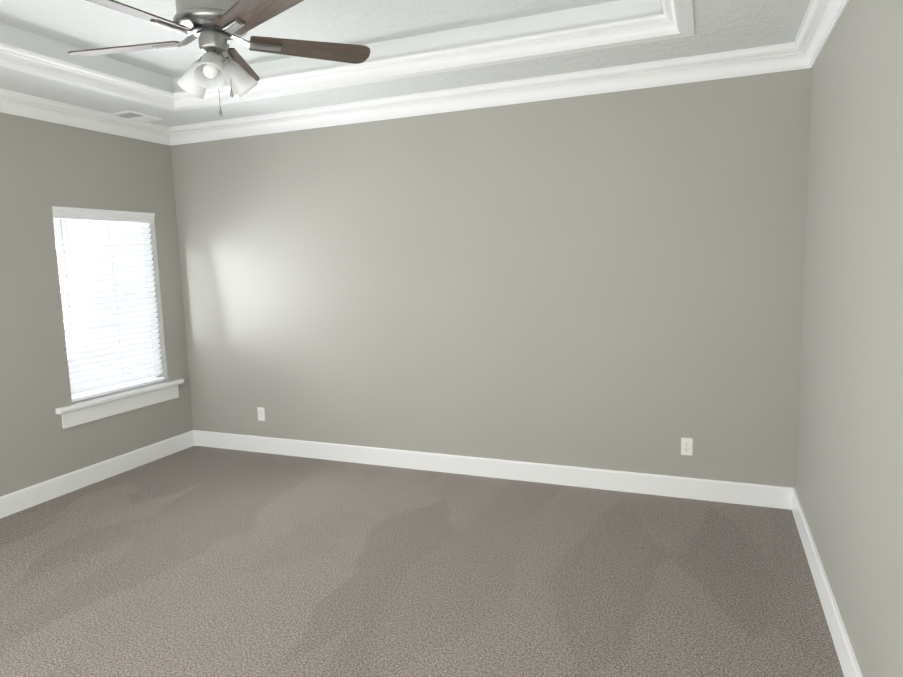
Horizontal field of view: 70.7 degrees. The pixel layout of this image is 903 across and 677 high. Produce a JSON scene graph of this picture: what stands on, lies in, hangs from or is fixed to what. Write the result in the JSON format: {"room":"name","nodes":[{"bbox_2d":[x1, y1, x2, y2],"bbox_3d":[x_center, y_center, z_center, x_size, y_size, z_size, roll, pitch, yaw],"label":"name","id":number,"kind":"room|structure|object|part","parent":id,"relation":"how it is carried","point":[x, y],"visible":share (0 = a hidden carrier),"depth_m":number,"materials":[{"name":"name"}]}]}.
{"room":"empty bedroom","nodes":[
{"label":"empty bedroom","id":0,"kind":"room"},
{"bbox_2d":[0,112,192,496],"bbox_3d":[-3.224,-0.298,3.596,0.150,3.070,4.290,1,8,22],"label":"wall","id":1,"kind":"structure","parent":0,"point":[45,166],"depth_m":4.49,"materials":[{"name":"beige paint"}]},
{"bbox_2d":[0,88,171,143],"bbox_3d":[-3.113,-1.436,3.466,0.105,0.125,3.900,1,8,22],"label":"crown molding","id":2,"kind":"structure","parent":1,"relation":"attached to","point":[11,102],"depth_m":4.56,"materials":[{"name":"white wood"}]},
{"bbox_2d":[0,431,195,518],"bbox_3d":[-3.088,1.152,3.793,0.015,0.138,4.110,1,8,22],"label":"baseboard","id":3,"kind":"structure","parent":1,"relation":"attached to","point":[14,502],"depth_m":4.74,"materials":[{"name":"white wood"}]},
{"bbox_2d":[55,218,183,428],"bbox_3d":[-2.640,-0.203,4.962,0.187,1.570,1.147,1,8,22],"label":"window","id":4,"kind":"structure","parent":1,"relation":"in","point":[85,392],"depth_m":4.96,"materials":[{"name":"white wood"}]},
{"bbox_2d":[52,206,164,401],"bbox_3d":[-2.634,-0.283,4.948,0.091,1.403,0.883,1,8,22],"label":"window blinds","id":5,"kind":"object","parent":4,"relation":"attached to","point":[105,267],"visible":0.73,"depth_m":4.91,"materials":[{"name":"white plastic"}]},
{"bbox_3d":[-2.620,0.499,5.050,0.187,0.155,1.147,1,8,22],"label":"window stool apron","id":6,"kind":"part","parent":4,"relation":"part of","materials":[{"name":"white wood"}]},
{"bbox_2d":[0,0,810,126],"bbox_3d":[-0.949,-1.639,2.571,5.080,0.380,4.440,1,8,22],"label":"ceiling","id":7,"kind":"structure","parent":0,"point":[380,29],"depth_m":3.70,"materials":[{"name":"white paint"}]},
{"bbox_2d":[0,42,175,109],"bbox_3d":[-2.556,-1.521,3.196,0.078,0.080,2.880,1,8,22],"label":"crown molding","id":8,"kind":"structure","parent":7,"relation":"attached to","point":[10,54],"depth_m":3.90,"materials":[{"name":"white wood"}]},
{"bbox_2d":[110,110,162,121],"bbox_3d":[-2.398,-1.679,4.846,0.215,0.026,0.315,1,8,22],"label":"ceiling vent","id":9,"kind":"object","parent":7,"relation":"in","point":[135,116],"visible":1,"depth_m":4.82,"materials":[{"name":"white metal"}]},
{"bbox_2d":[67,0,369,115],"bbox_3d":[-1.016,-1.296,2.594,1.269,0.724,1.263,1,8,22],"label":"ceiling fan","id":10,"kind":"object","parent":7,"relation":"hanging from","point":[213,26],"visible":1,"depth_m":2.58,"materials":[{"name":"silver metal"}]},
{"bbox_3d":[-0.987,-1.411,2.598,0.292,0.498,0.292,1,8,22],"label":"motor","id":11,"kind":"part","parent":10,"relation":"part of","materials":[{"name":"silver metal"}]},
{"bbox_2d":[170,15,694,111],"bbox_3d":[-0.425,-1.674,3.942,3.465,0.080,0.078,1,8,22],"label":"crown molding","id":12,"kind":"structure","parent":7,"relation":"attached to","point":[642,27],"depth_m":3.78,"materials":[{"name":"white wood"}]},
{"bbox_2d":[656,0,679,34],"bbox_3d":[0.585,-1.451,1.930,0.078,0.080,2.880,1,8,22],"label":"crown molding","id":13,"kind":"structure","parent":7,"relation":"attached to","point":[665,22],"depth_m":3.29,"materials":[{"name":"white wood"}]},
{"bbox_2d":[675,0,694,34],"bbox_3d":[0.656,-1.409,1.912,0.070,0.007,3.030,1,8,22],"label":"trim","id":14,"kind":"structure","parent":7,"relation":"attached to","point":[685,16],"depth_m":3.10,"materials":[{"name":"white wood"}]},
{"bbox_2d":[0,446,843,676],"bbox_3d":[-1.223,1.426,2.062,5.080,0.080,6.350,1,8,22],"label":"floor","id":15,"kind":"structure","parent":0,"point":[197,561],"depth_m":3.21,"materials":[{"name":"carpet"}]},
{"bbox_2d":[171,68,811,487],"bbox_3d":[-0.110,-0.525,4.715,5.080,3.070,0.150,1,8,22],"label":"wall","id":16,"kind":"structure","parent":0,"point":[611,280],"depth_m":4.41,"materials":[{"name":"beige paint"}]},
{"bbox_2d":[257,407,264,420],"bbox_3d":[-1.615,0.641,5.400,0.070,0.114,0.008,1,8,22],"label":"electrical outlet","id":17,"kind":"object","parent":16,"relation":"attached to","point":[261,414],"visible":1,"depth_m":5.40,"materials":[{"name":"white plastic"}]},
{"bbox_2d":[164,43,807,145],"bbox_3d":[-0.189,-1.642,4.457,4.780,0.125,0.105,1,8,22],"label":"crown molding","id":18,"kind":"structure","parent":16,"relation":"attached to","point":[772,58],"depth_m":4.23,"materials":[{"name":"white wood"}]},
{"bbox_2d":[192,430,783,508],"bbox_3d":[-0.100,0.940,4.821,4.780,0.138,0.015,1,8,22],"label":"baseboard","id":19,"kind":"structure","parent":16,"relation":"attached to","point":[771,496],"depth_m":4.59,"materials":[{"name":"white wood"}]},
{"bbox_2d":[681,438,692,455],"bbox_3d":[1.527,0.702,4.132,0.070,0.114,0.008,1,8,22],"label":"electrical outlet","id":20,"kind":"object","parent":16,"relation":"attached to","point":[686,446],"visible":1,"depth_m":4.13,"materials":[{"name":"white plastic"}]},
{"bbox_2d":[795,0,902,676],"bbox_3d":[0.991,-0.075,0.876,0.150,3.070,6.200,1,8,22],"label":"wall","id":21,"kind":"structure","parent":0,"point":[849,472],"depth_m":2.36,"materials":[{"name":"beige paint"}]},
{"bbox_2d":[788,0,848,67],"bbox_3d":[1.221,-1.339,1.719,0.105,0.125,3.900,1,8,22],"label":"crown molding","id":22,"kind":"structure","parent":21,"relation":"attached to","point":[818,25],"depth_m":3.19,"materials":[{"name":"white wood"}]},
{"bbox_2d":[784,487,862,676],"bbox_3d":[1.318,1.251,2.017,0.040,0.138,4.110,1,8,22],"label":"baseboard","id":23,"kind":"structure","parent":21,"relation":"attached to","point":[846,656],"depth_m":2.81,"materials":[{"name":"white wood"}]},
{"label":"outside","id":24,"kind":"structure","parent":0,"visible":0},
{"bbox_2d":[56,218,149,388],"bbox_3d":[-3.169,-0.272,5.167,0.020,3.055,2.487,1,8,22],"label":"sky","id":25,"kind":"structure","parent":24,"point":[110,346],"depth_m":5.56,"materials":[{"name":"white"}]}
]}

